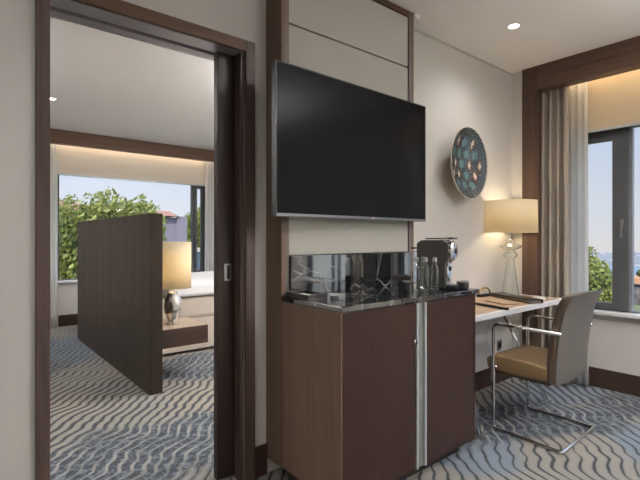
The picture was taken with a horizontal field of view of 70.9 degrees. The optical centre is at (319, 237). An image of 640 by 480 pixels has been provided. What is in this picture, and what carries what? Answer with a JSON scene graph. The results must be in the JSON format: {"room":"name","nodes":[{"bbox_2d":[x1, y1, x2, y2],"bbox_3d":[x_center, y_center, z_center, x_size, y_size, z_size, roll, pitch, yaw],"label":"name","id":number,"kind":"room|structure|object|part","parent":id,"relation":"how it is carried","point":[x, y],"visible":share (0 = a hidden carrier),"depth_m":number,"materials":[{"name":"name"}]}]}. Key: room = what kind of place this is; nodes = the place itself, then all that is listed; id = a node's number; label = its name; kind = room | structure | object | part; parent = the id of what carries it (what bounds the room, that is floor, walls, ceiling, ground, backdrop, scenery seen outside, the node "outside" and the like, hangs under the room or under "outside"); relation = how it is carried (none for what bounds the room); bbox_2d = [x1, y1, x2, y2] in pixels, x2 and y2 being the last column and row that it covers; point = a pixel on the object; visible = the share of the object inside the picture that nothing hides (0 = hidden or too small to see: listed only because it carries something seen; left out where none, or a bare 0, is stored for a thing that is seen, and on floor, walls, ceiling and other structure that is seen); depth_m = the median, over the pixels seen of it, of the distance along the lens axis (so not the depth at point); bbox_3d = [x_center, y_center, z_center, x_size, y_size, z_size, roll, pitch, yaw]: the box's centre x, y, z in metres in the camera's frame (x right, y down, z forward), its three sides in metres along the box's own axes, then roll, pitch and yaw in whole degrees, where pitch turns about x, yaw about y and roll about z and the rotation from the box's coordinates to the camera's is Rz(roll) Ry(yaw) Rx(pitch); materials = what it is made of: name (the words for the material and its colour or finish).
{"room":"hotel suite living room","nodes":[
{"label":"hotel suite living room","id":0,"kind":"room"},
{"bbox_2d":[58,282,77,314],"bbox_3d":[-3.664,-0.113,6.256,5.900,2.665,0.200,0,0,-39],"label":"wall","id":1,"kind":"structure","parent":0,"point":[67,292],"depth_m":6.25,"materials":[{"name":"paint"}]},
{"bbox_2d":[58,314,77,326],"bbox_3d":[-2.457,1.143,7.110,2.950,0.155,0.016,0,0,-39],"label":"baseboard","id":2,"kind":"structure","parent":1,"relation":"attached to","point":[70,319],"depth_m":6.24,"materials":[{"name":"brown wood"}]},
{"bbox_2d":[58,145,204,185],"bbox_3d":[-2.722,-1.149,6.857,2.320,0.566,0.044,0,0,-39],"label":"roller blind","id":3,"kind":"object","parent":1,"relation":"attached to","point":[72,160],"visible":0.67,"depth_m":6.73,"materials":[{"name":"fabric"}]},
{"bbox_2d":[58,175,204,282],"bbox_3d":[-2.780,-0.150,6.913,2.220,1.540,0.210,0,0,-39],"label":"window","id":4,"kind":"structure","parent":1,"relation":"in","point":[193,189],"depth_m":7.51,"materials":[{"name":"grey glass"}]},
{"bbox_3d":[-2.758,0.607,6.886,2.217,0.025,0.140,0,0,-39],"label":"sill","id":5,"kind":"part","parent":4,"relation":"part of","materials":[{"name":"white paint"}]},
{"bbox_3d":[-2.035,-0.150,7.565,0.170,1.470,0.050,0,0,-39],"label":"sash","id":6,"kind":"part","parent":4,"relation":"part of","materials":[{"name":"black metal"}]},
{"bbox_2d":[50,128,213,162],"bbox_3d":[-3.481,-1.353,6.033,5.900,0.185,0.100,0,0,-39],"label":"trim","id":7,"kind":"structure","parent":1,"relation":"attached to","point":[60,137],"depth_m":6.54,"materials":[{"name":"brown wood"}]},
{"bbox_2d":[0,0,510,479],"bbox_3d":[-0.512,-0.113,2.273,6.100,2.665,0.201,0,0,-39],"label":"wall","id":8,"kind":"structure","parent":0,"point":[457,90],"depth_m":2.30,"materials":[{"name":"paint"}]},
{"bbox_2d":[35,0,254,479],"bbox_3d":[-0.487,0.117,2.279,1.654,2.205,0.223,0,0,-39],"label":"door frame","id":9,"kind":"structure","parent":8,"relation":"in","point":[233,57],"depth_m":2.24,"materials":[{"name":"brown wood"}]},
{"bbox_3d":[-1.044,0.117,1.690,0.046,2.205,0.022,0,0,-39],"label":"casing","id":10,"kind":"part","parent":9,"relation":"part of","materials":[{"name":"brown wood"}]},
{"bbox_3d":[-0.771,-0.950,2.059,0.844,0.040,0.201,0,0,-39],"label":"track rail","id":11,"kind":"part","parent":9,"relation":"part of","materials":[{"name":"metal"}]},
{"bbox_3d":[-0.700,-0.958,1.973,0.844,0.055,0.022,0,0,-39],"label":"casing","id":12,"kind":"part","parent":9,"relation":"part of","materials":[{"name":"brown wood"}]},
{"bbox_3d":[-0.467,0.173,2.271,0.039,0.086,0.004,0,0,-39],"label":"handle plate","id":13,"kind":"part","parent":9,"relation":"part of","materials":[{"name":"metal"}]},
{"bbox_3d":[-0.463,0.173,2.272,0.017,0.070,0.002,0,0,-39],"label":"finger pull","id":14,"kind":"part","parent":9,"relation":"part of","materials":[{"name":"metal"}]},
{"bbox_3d":[-0.354,0.117,2.258,0.052,2.205,0.022,0,0,-39],"label":"casing","id":15,"kind":"part","parent":9,"relation":"part of","materials":[{"name":"brown wood"}]},
{"bbox_2d":[255,443,266,478],"bbox_3d":[-0.306,1.143,2.302,0.076,0.155,0.016,0,0,-39],"label":"baseboard","id":16,"kind":"structure","parent":8,"relation":"attached to","point":[261,450],"depth_m":2.30,"materials":[{"name":"brown wood"}]},
{"bbox_2d":[266,0,413,466],"bbox_3d":[0.160,-0.152,2.606,1.025,2.576,0.140,0,0,-39],"label":"wall panel","id":17,"kind":"object","parent":8,"relation":"attached to","point":[369,44],"visible":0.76,"depth_m":2.41,"materials":[{"name":"beige paint"}]},
{"bbox_3d":[0.193,-1.244,2.568,0.927,0.313,0.024,0,0,-39],"label":"fabric panel","id":18,"kind":"part","parent":17,"relation":"part of","materials":[{"name":"beige fabric"}]},
{"bbox_3d":[0.193,-0.496,2.568,0.927,1.167,0.024,0,0,-39],"label":"fabric panel","id":19,"kind":"part","parent":17,"relation":"part of","materials":[{"name":"beige fabric"}]},
{"bbox_2d":[272,59,425,221],"bbox_3d":[0.204,-0.468,2.497,1.153,0.728,0.089,0,0,-41],"label":"television","id":20,"kind":"object","parent":17,"relation":"attached to","point":[341,149],"visible":1,"depth_m":2.38,"materials":[{"name":"black plastic"}]},
{"bbox_3d":[0.195,-1.423,2.563,0.933,0.035,0.030,0,0,-39],"label":"rail","id":21,"kind":"part","parent":17,"relation":"part of","materials":[{"name":"brown wood"}]},
{"bbox_2d":[289,252,410,292],"bbox_3d":[0.210,0.189,2.546,0.930,0.198,0.018,0,0,-39],"label":"backsplash","id":22,"kind":"structure","parent":8,"relation":"attached to","point":[337,272],"depth_m":2.49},
{"bbox_2d":[414,13,419,21],"bbox_3d":[0.580,-1.427,2.945,0.049,0.034,0.149,0,0,-39],"label":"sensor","id":23,"kind":"structure","parent":8,"relation":"attached to","point":[416,16],"depth_m":2.89,"materials":[{"name":"paint"}]},
{"bbox_2d":[414,28,511,74],"bbox_3d":[1.107,-1.438,3.473,1.505,0.014,0.006,0,0,-39],"label":"trim","id":24,"kind":"structure","parent":8,"relation":"attached to","point":[416,30],"depth_m":3.44,"materials":[{"name":"paint"}]},
{"bbox_2d":[450,126,487,198],"bbox_3d":[1.081,-0.558,3.377,0.536,0.536,0.114,0,0,-43],"label":"decorative plate","id":25,"kind":"object","parent":8,"relation":"attached to","point":[468,154],"visible":1,"depth_m":3.41,"materials":[{"name":"multicoloured ceramic"}]},
{"bbox_2d":[475,368,511,391],"bbox_3d":[1.110,1.143,3.469,1.505,0.155,0.016,0,0,-39],"label":"baseboard","id":26,"kind":"structure","parent":8,"relation":"attached to","point":[483,379],"depth_m":3.66,"materials":[{"name":"brown wood"}]},
{"bbox_2d":[497,340,501,350],"bbox_3d":[1.523,0.910,3.812,0.070,0.080,0.010,0,0,-39],"label":"wall socket","id":27,"kind":"object","parent":8,"relation":"attached to","point":[499,343],"visible":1,"depth_m":3.81,"materials":[{"name":"plastic"}]},
{"bbox_2d":[50,325,639,479],"bbox_3d":[-0.600,1.280,2.458,6.400,0.120,9.958,0,0,-39],"label":"floor","id":28,"kind":"structure","parent":0,"point":[104,426],"depth_m":2.86,"materials":[{"name":"carpet"}]},
{"bbox_2d":[78,213,162,394],"bbox_3d":[-2.090,0.514,4.491,0.100,1.412,2.550,0,0,-39],"label":"wall","id":29,"kind":"structure","parent":28,"relation":"on","point":[120,259],"depth_m":3.96,"materials":[{"name":"brown wood"}]},
{"bbox_3d":[-2.838,0.514,5.326,0.006,1.412,0.306,0,0,-39],"label":"veneer panel","id":30,"kind":"part","parent":29,"relation":"part of","materials":[{"name":"brown wood"}]},
{"bbox_3d":[-2.641,0.514,5.086,0.006,1.412,0.306,0,0,-39],"label":"veneer panel","id":31,"kind":"part","parent":29,"relation":"part of","materials":[{"name":"brown wood"}]},
{"bbox_3d":[-2.450,0.514,4.855,0.006,1.412,0.286,0,0,-39],"label":"veneer panel","id":32,"kind":"part","parent":29,"relation":"part of","materials":[{"name":"brown wood"}]},
{"bbox_3d":[-2.269,0.514,4.635,0.006,1.412,0.276,0,0,-39],"label":"veneer panel","id":33,"kind":"part","parent":29,"relation":"part of","materials":[{"name":"brown wood"}]},
{"bbox_3d":[-2.098,0.514,4.426,0.006,1.412,0.256,0,0,-39],"label":"veneer panel","id":34,"kind":"part","parent":29,"relation":"part of","materials":[{"name":"brown wood"}]},
{"bbox_3d":[-1.938,0.514,4.234,0.006,1.412,0.236,0,0,-39],"label":"veneer panel","id":35,"kind":"part","parent":29,"relation":"part of","materials":[{"name":"brown wood"}]},
{"bbox_3d":[-1.786,0.514,4.048,0.006,1.412,0.236,0,0,-39],"label":"veneer panel","id":36,"kind":"part","parent":29,"relation":"part of","materials":[{"name":"brown wood"}]},
{"bbox_3d":[-1.637,0.514,3.867,0.006,1.412,0.226,0,0,-39],"label":"veneer panel","id":37,"kind":"part","parent":29,"relation":"part of","materials":[{"name":"brown wood"}]},
{"bbox_3d":[-1.500,0.514,3.701,0.006,1.412,0.196,0,0,-39],"label":"veneer panel","id":38,"kind":"part","parent":29,"relation":"part of","materials":[{"name":"brown wood"}]},
{"bbox_3d":[-1.376,0.514,3.550,0.006,1.412,0.186,0,0,-39],"label":"veneer panel","id":39,"kind":"part","parent":29,"relation":"part of","materials":[{"name":"brown wood"}]},
{"bbox_3d":[-1.281,0.514,3.509,0.100,1.412,0.006,0,0,-39],"label":"panel","id":40,"kind":"part","parent":29,"relation":"part of","materials":[{"name":"brown wood"}]},
{"bbox_2d":[163,317,207,348],"bbox_3d":[-1.337,0.851,4.043,0.490,0.162,0.460,0,0,-39],"label":"nightstand","id":41,"kind":"object","parent":29,"relation":"attached to","point":[189,331],"visible":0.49,"depth_m":3.91,"materials":[{"name":"brown wood"}]},
{"bbox_2d":[163,242,190,324],"bbox_3d":[-1.314,0.402,4.009,0.318,0.735,0.318,0,0,-39],"label":"table lamp","id":42,"kind":"object","parent":41,"relation":"on","point":[176,255],"visible":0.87,"depth_m":3.90,"materials":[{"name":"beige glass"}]},
{"bbox_3d":[-1.314,0.239,4.009,0.318,0.410,0.318,0,0,-39],"label":"lamp shade","id":43,"kind":"part","parent":42,"relation":"part of","materials":[{"name":"beige fabric"}]},
{"bbox_2d":[163,271,213,353],"bbox_3d":[-1.575,0.835,5.537,2.010,0.710,1.510,0,0,-39],"label":"bed","id":44,"kind":"object","parent":28,"relation":"on","point":[197,301],"visible":0.03,"depth_m":4.84,"materials":[{"name":"beige fabric"}]},
{"bbox_3d":[-1.579,0.740,5.534,1.960,0.240,1.430,0,0,-39],"label":"mattress","id":45,"kind":"part","parent":44,"relation":"part of","materials":[{"name":"beige fabric"}]},
{"bbox_2d":[163,271,213,296],"bbox_3d":[-1.413,0.549,5.670,1.590,0.138,1.510,0,0,-39],"label":"duvet","id":46,"kind":"object","parent":44,"relation":"on","point":[202,283],"depth_m":4.85,"materials":[{"name":"white fabric"}]},
{"bbox_2d":[282,294,474,479],"bbox_3d":[0.351,0.768,2.373,1.024,0.904,0.455,0,0,-39],"label":"base cabinet","id":47,"kind":"object","parent":28,"relation":"on","point":[383,393],"visible":0.89,"depth_m":2.10,"materials":[{"name":"brown wood"}]},
{"bbox_3d":[-0.047,0.726,2.057,0.008,0.820,0.435,0,0,-39],"label":"panel","id":48,"kind":"part","parent":47,"relation":"part of","materials":[{"name":"brown wood"}]},
{"bbox_3d":[0.277,0.728,2.055,0.484,0.816,0.020,0,0,-39],"label":"door","id":49,"kind":"part","parent":47,"relation":"part of","materials":[{"name":"brown wood"}]},
{"bbox_2d":[281,283,479,312],"bbox_3d":[0.358,0.302,2.388,1.061,0.026,0.446,0,0,-39],"label":"countertop","id":50,"kind":"structure","parent":47,"relation":"on","point":[385,296],"depth_m":2.20,"materials":[{"name":"black stone"}]},
{"bbox_2d":[286,290,326,300],"bbox_3d":[-0.066,0.276,2.174,0.115,0.026,0.190,0,0,-35],"label":"serving tray","id":51,"kind":"object","parent":50,"relation":"on","point":[296,294],"visible":0.98,"depth_m":2.13,"materials":[{"name":"black plastic"}]},
{"bbox_2d":[330,293,344,299],"bbox_3d":[0.083,0.275,2.109,0.042,0.028,0.062,0,0,-44],"label":"box","id":52,"kind":"object","parent":50,"relation":"on","point":[335,296],"visible":1,"depth_m":2.09,"materials":[{"name":"metal"}]},
{"bbox_3d":[0.083,0.264,2.109,0.042,0.006,0.062,0,0,-44],"label":"box lid","id":53,"kind":"part","parent":52,"relation":"part of","materials":[{"name":"metal"}]},
{"bbox_2d":[402,280,409,290],"bbox_3d":[0.471,0.261,2.451,0.044,0.056,0.044,0,0,-39],"label":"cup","id":54,"kind":"object","parent":50,"relation":"on","point":[405,283],"visible":1,"depth_m":2.43,"materials":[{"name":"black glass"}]},
{"bbox_2d":[412,257,419,290],"bbox_3d":[0.524,0.198,2.454,0.042,0.182,0.042,0,0,-39],"label":"water bottle","id":55,"kind":"object","parent":50,"relation":"on","point":[415,258],"visible":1,"depth_m":2.44,"materials":[{"name":"clear glass"}]},
{"bbox_2d":[421,258,428,291],"bbox_3d":[0.572,0.198,2.435,0.042,0.182,0.042,0,0,-39],"label":"water bottle","id":56,"kind":"object","parent":50,"relation":"on","point":[424,259],"visible":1,"depth_m":2.43,"materials":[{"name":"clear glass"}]},
{"bbox_2d":[431,257,438,290],"bbox_3d":[0.624,0.198,2.443,0.042,0.182,0.042,0,0,-39],"label":"water bottle","id":57,"kind":"object","parent":50,"relation":"on","point":[434,259],"visible":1,"depth_m":2.43,"materials":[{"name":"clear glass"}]},
{"bbox_2d":[411,237,459,289],"bbox_3d":[0.665,0.143,2.605,0.285,0.292,0.106,0,0,35],"label":"coffee machine","id":58,"kind":"object","parent":50,"relation":"on","point":[445,251],"visible":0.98,"depth_m":2.55,"materials":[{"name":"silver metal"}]},
{"bbox_3d":[0.578,0.170,2.665,0.024,0.194,0.090,0,0,35],"label":"water tank","id":59,"kind":"part","parent":58,"relation":"part of","materials":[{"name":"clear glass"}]},
{"bbox_3d":[0.693,0.003,2.586,0.172,0.011,0.080,0,0,35],"label":"lever","id":60,"kind":"part","parent":58,"relation":"part of","materials":[{"name":"black plastic"}]},
{"bbox_3d":[0.735,0.189,2.557,0.010,0.110,0.068,0,0,35],"label":"plate","id":61,"kind":"part","parent":58,"relation":"part of","materials":[{"name":"silver metal"}]},
{"bbox_2d":[446,285,459,289],"bbox_3d":[0.757,0.277,2.542,0.062,0.024,0.092,0,0,35],"label":"drip tray","id":62,"kind":"object","parent":58,"relation":"on","point":[450,287],"depth_m":2.51,"materials":[{"name":"black plastic"}]},
{"bbox_2d":[456,280,468,288],"bbox_3d":[0.816,0.267,2.567,0.070,0.043,0.070,0,0,-39],"label":"espresso cup","id":63,"kind":"object","parent":50,"relation":"on","point":[463,284],"visible":0.88,"depth_m":2.54,"materials":[{"name":"black ceramic"}]},
{"bbox_3d":[0.692,0.728,2.397,0.430,0.816,0.020,0,0,-39],"label":"door","id":64,"kind":"part","parent":47,"relation":"part of","materials":[{"name":"brown wood"}]},
{"bbox_3d":[0.734,0.726,2.701,0.016,0.820,0.435,0,0,-39],"label":"panel","id":65,"kind":"part","parent":47,"relation":"part of","materials":[{"name":"brown wood"}]},
{"bbox_2d":[474,293,561,439],"bbox_3d":[1.229,0.845,3.253,1.345,0.750,0.494,0,0,-39],"label":"desk","id":66,"kind":"object","parent":28,"relation":"on","point":[484,316],"visible":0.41,"depth_m":3.40,"materials":[{"name":"white paint"}]},
{"bbox_3d":[0.964,0.858,2.935,0.021,0.714,0.365,0,0,-8],"label":"leg","id":67,"kind":"part","parent":66,"relation":"part of","materials":[{"name":"silver metal"}]},
{"bbox_3d":[0.988,1.215,2.764,0.150,0.010,0.022,0,0,-39],"label":"foot plate","id":68,"kind":"part","parent":66,"relation":"part of","materials":[{"name":"metal"}]},
{"bbox_2d":[476,287,490,296],"bbox_3d":[1.326,0.432,3.619,0.174,0.075,0.044,0,0,-39],"label":"ornament","id":69,"kind":"object","parent":66,"relation":"on","point":[487,288],"visible":0.91,"depth_m":3.59,"materials":[{"name":"gold plastic"}]},
{"bbox_3d":[0.999,0.784,3.368,1.095,0.558,0.021,0,0,-39],"label":"panel","id":70,"kind":"part","parent":66,"relation":"part of","materials":[{"name":"white paint"}]},
{"bbox_2d":[475,302,508,309],"bbox_3d":[1.158,0.462,3.053,0.028,0.016,0.290,0,0,-25],"label":"case","id":71,"kind":"object","parent":66,"relation":"on","point":[476,303],"visible":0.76,"depth_m":3.02,"materials":[{"name":"leather"}]},
{"bbox_2d":[485,299,519,304],"bbox_3d":[1.324,0.466,3.268,0.140,0.007,0.200,0,0,-19],"label":"magazine","id":72,"kind":"object","parent":66,"relation":"on","point":[499,301],"visible":1,"depth_m":3.23,"materials":[{"name":"beige paper"}]},
{"bbox_2d":[485,199,537,294],"bbox_3d":[1.555,0.084,3.672,0.414,0.772,0.414,0,0,-39],"label":"table lamp","id":73,"kind":"object","parent":66,"relation":"on","point":[509,216],"visible":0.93,"depth_m":3.50,"materials":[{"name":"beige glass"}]},
{"bbox_3d":[1.555,0.238,3.672,0.176,0.462,0.176,0,0,-39],"label":"glass","id":74,"kind":"part","parent":73,"relation":"part of","materials":[{"name":"clear glass"}]},
{"bbox_3d":[1.555,-0.172,3.672,0.414,0.260,0.414,0,0,-39],"label":"lamp shade","id":75,"kind":"part","parent":73,"relation":"part of","materials":[{"name":"beige fabric"}]},
{"bbox_2d":[491,292,542,303],"bbox_3d":[1.488,0.455,3.427,0.116,0.029,0.450,0,0,-15],"label":"leather folder","id":76,"kind":"object","parent":66,"relation":"on","point":[524,299],"visible":1,"depth_m":3.35,"materials":[{"name":"black leather"}]},
{"bbox_3d":[1.528,0.858,3.400,0.366,0.713,0.021,0,0,19],"label":"leg","id":77,"kind":"part","parent":66,"relation":"part of","materials":[{"name":"silver metal"}]},
{"bbox_3d":[1.675,1.215,3.330,0.150,0.010,0.022,0,0,-39],"label":"foot plate","id":78,"kind":"part","parent":66,"relation":"part of","materials":[{"name":"metal"}]},
{"bbox_2d":[487,290,603,454],"bbox_3d":[1.426,0.767,2.860,0.554,0.904,0.546,0,0,-39],"label":"desk chair","id":79,"kind":"object","parent":28,"relation":"on","point":[564,360],"visible":1,"depth_m":2.71,"materials":[{"name":"silver metal"}]},
{"bbox_3d":[1.393,0.802,2.914,0.455,0.111,0.420,0,0,-39],"label":"seat","id":80,"kind":"part","parent":79,"relation":"part of","materials":[{"name":"beige leather"}]},
{"bbox_3d":[1.401,0.865,2.904,0.395,0.021,0.340,0,0,-39],"label":"seat rail","id":81,"kind":"part","parent":79,"relation":"part of","materials":[{"name":"brown leather"}]},
{"bbox_3d":[1.552,0.585,2.721,0.455,0.526,0.151,0,0,-39],"label":"backrest","id":82,"kind":"part","parent":79,"relation":"part of","materials":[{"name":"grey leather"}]},
{"bbox_2d":[50,0,639,149],"bbox_3d":[-0.600,-1.520,2.458,6.400,0.150,9.958,0,0,-39],"label":"ceiling","id":83,"kind":"structure","parent":0,"point":[102,83],"depth_m":3.60,"materials":[{"name":"paint"}]},
{"bbox_2d":[50,144,57,327],"bbox_3d":[-3.615,-0.113,6.060,0.134,2.645,0.039,0,0,-39],"label":"sheer curtain","id":84,"kind":"object","parent":83,"relation":"hanging from","point":[53,147],"visible":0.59,"depth_m":6.06,"materials":[{"name":"white fabric"}]},
{"bbox_2d":[205,162,213,271],"bbox_3d":[-1.779,-0.113,7.571,0.355,2.645,0.039,0,0,-39],"label":"sheer curtain","id":85,"kind":"object","parent":83,"relation":"hanging from","point":[209,166],"visible":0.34,"depth_m":7.51,"materials":[{"name":"white fabric"}]},
{"bbox_2d":[507,23,520,28],"bbox_3d":[1.318,-1.442,3.055,0.090,0.006,0.090,0,0,-39],"label":"recessed light","id":86,"kind":"object","parent":83,"relation":"in","point":[512,25],"visible":1,"depth_m":3.05,"materials":[{"name":"white paint"}]},
{"bbox_2d":[541,86,569,385],"bbox_3d":[1.968,-0.113,3.790,0.104,2.645,0.264,0,0,-39],"label":"drape","id":87,"kind":"object","parent":83,"relation":"hanging from","point":[555,214],"visible":0.66,"depth_m":3.78,"materials":[{"name":"beige fabric"}]},
{"bbox_2d":[569,82,588,385],"bbox_3d":[2.138,-0.113,3.735,0.040,2.645,0.174,0,0,-39],"label":"sheer curtain","id":88,"kind":"object","parent":83,"relation":"hanging from","point":[578,94],"visible":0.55,"depth_m":3.72,"materials":[{"name":"white fabric"}]},
{"bbox_2d":[511,71,521,347],"bbox_3d":[1.828,-0.113,4.005,0.285,2.665,0.102,0,0,-39],"label":"wall","id":89,"kind":"structure","parent":0,"point":[516,78],"depth_m":3.92,"materials":[{"name":"paint"}]},
{"bbox_2d":[522,66,540,382],"bbox_3d":[1.807,-0.113,3.835,0.073,2.665,0.131,0,0,-39],"label":"trim","id":90,"kind":"structure","parent":89,"relation":"attached to","point":[531,97],"depth_m":3.80,"materials":[{"name":"brown wood"}]},
{"bbox_2d":[537,36,639,91],"bbox_3d":[3.032,-1.343,2.385,0.118,0.203,3.665,0,0,-39],"label":"trim","id":91,"kind":"structure","parent":89,"relation":"attached to","point":[620,57],"depth_m":3.46,"materials":[{"name":"brown wood"}]},
{"bbox_2d":[589,314,639,375],"bbox_3d":[1.760,-0.113,4.468,0.200,2.665,9.858,0,0,-39],"label":"wall","id":92,"kind":"structure","parent":0,"point":[614,342],"depth_m":3.58,"materials":[{"name":"paint"}]},
{"bbox_2d":[588,125,639,318],"bbox_3d":[2.652,-0.150,3.300,0.210,1.540,1.600,0,0,-39],"label":"window","id":93,"kind":"structure","parent":92,"relation":"in","point":[622,304],"depth_m":3.59,"materials":[{"name":"silver metal"}]},
{"bbox_3d":[2.625,0.607,3.277,0.140,0.025,1.597,0,0,-39],"label":"sill","id":94,"kind":"part","parent":93,"relation":"part of","materials":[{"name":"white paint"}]},
{"bbox_3d":[2.407,-0.075,3.585,0.025,0.150,0.020,0,0,-39],"label":"sash handle","id":95,"kind":"part","parent":93,"relation":"part of","materials":[{"name":"silver metal"}]},
{"bbox_2d":[588,69,639,132],"bbox_3d":[2.575,-1.149,3.275,0.044,0.566,1.620,0,0,-39],"label":"roller blind","id":96,"kind":"object","parent":92,"relation":"attached to","point":[613,101],"visible":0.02,"depth_m":3.56,"materials":[{"name":"fabric"}]},
{"bbox_2d":[589,366,639,396],"bbox_3d":[3.210,1.143,2.539,0.016,0.155,3.916,0,0,-39],"label":"baseboard","id":97,"kind":"structure","parent":92,"relation":"attached to","point":[620,382],"depth_m":3.58,"materials":[{"name":"brown wood"}]},
{"label":"outside","id":98,"kind":"structure","parent":0,"visible":0},
{"bbox_2d":[634,305,639,310],"bbox_3d":[-4.245,2.420,-3.498,49.000,0.400,140.000,0,0,-39],"label":"ground","id":99,"kind":"structure","parent":98,"point":[636,307],"depth_m":14.24,"materials":[{"name":"green plant"}]},
{"bbox_2d":[59,200,81,215],"bbox_3d":[-17.598,-0.280,28.907,8.400,5.000,7.800,0,0,-39],"label":"house","id":100,"kind":"structure","parent":99,"relation":"on","point":[62,200],"depth_m":27.89,"materials":[{"name":"ceramic"}]},
{"bbox_2d":[59,186,166,279],"bbox_3d":[-6.288,0.441,12.673,2.177,3.926,4.023,0,0,39],"label":"tree","id":101,"kind":"object","parent":99,"relation":"on","point":[68,222],"visible":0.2,"depth_m":12.28,"materials":[{"name":"green plant"}]},
{"bbox_2d":[143,210,186,241],"bbox_3d":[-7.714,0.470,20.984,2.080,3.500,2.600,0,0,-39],"label":"house","id":102,"kind":"structure","parent":99,"relation":"on","point":[176,231],"depth_m":20.47,"materials":[{"name":"paint"}]},
{"bbox_2d":[184,207,199,247],"bbox_3d":[-7.223,0.097,25.171,3.341,4.256,2.323,0,0,-39],"label":"tree","id":103,"kind":"object","parent":99,"relation":"on","point":[198,209],"visible":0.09,"depth_m":24.68,"materials":[{"name":"green plant"}]},
{"bbox_2d":[197,248,199,268],"bbox_3d":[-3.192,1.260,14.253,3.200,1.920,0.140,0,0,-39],"label":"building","id":104,"kind":"structure","parent":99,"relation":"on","point":[198,249],"depth_m":13.77,"materials":[{"name":"blue"}]},
{"bbox_2d":[588,242,611,301],"bbox_3d":[7.190,1.114,12.815,1.434,2.388,2.425,0,0,-39],"label":"tree","id":105,"kind":"object","parent":99,"relation":"on","point":[599,278],"visible":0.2,"depth_m":11.98,"materials":[{"name":"green plant"}]},
{"bbox_2d":[634,276,639,304],"bbox_3d":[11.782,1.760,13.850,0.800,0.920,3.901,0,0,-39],"label":"house","id":106,"kind":"structure","parent":99,"relation":"on","point":[636,278],"depth_m":14.89,"materials":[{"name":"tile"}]},
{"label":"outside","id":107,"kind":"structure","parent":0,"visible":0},
{"bbox_2d":[589,252,639,267],"bbox_3d":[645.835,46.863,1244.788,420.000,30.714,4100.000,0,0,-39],"label":"hills","id":108,"kind":"structure","parent":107,"point":[607,256],"depth_m":1110.87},
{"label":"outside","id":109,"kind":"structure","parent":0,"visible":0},
{"bbox_2d":[602,266,639,297],"bbox_3d":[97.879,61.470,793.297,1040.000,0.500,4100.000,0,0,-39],"label":"sea","id":110,"kind":"structure","parent":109,"point":[610,267],"depth_m":872.78,"materials":[{"name":"blue liquid"}]}
]}

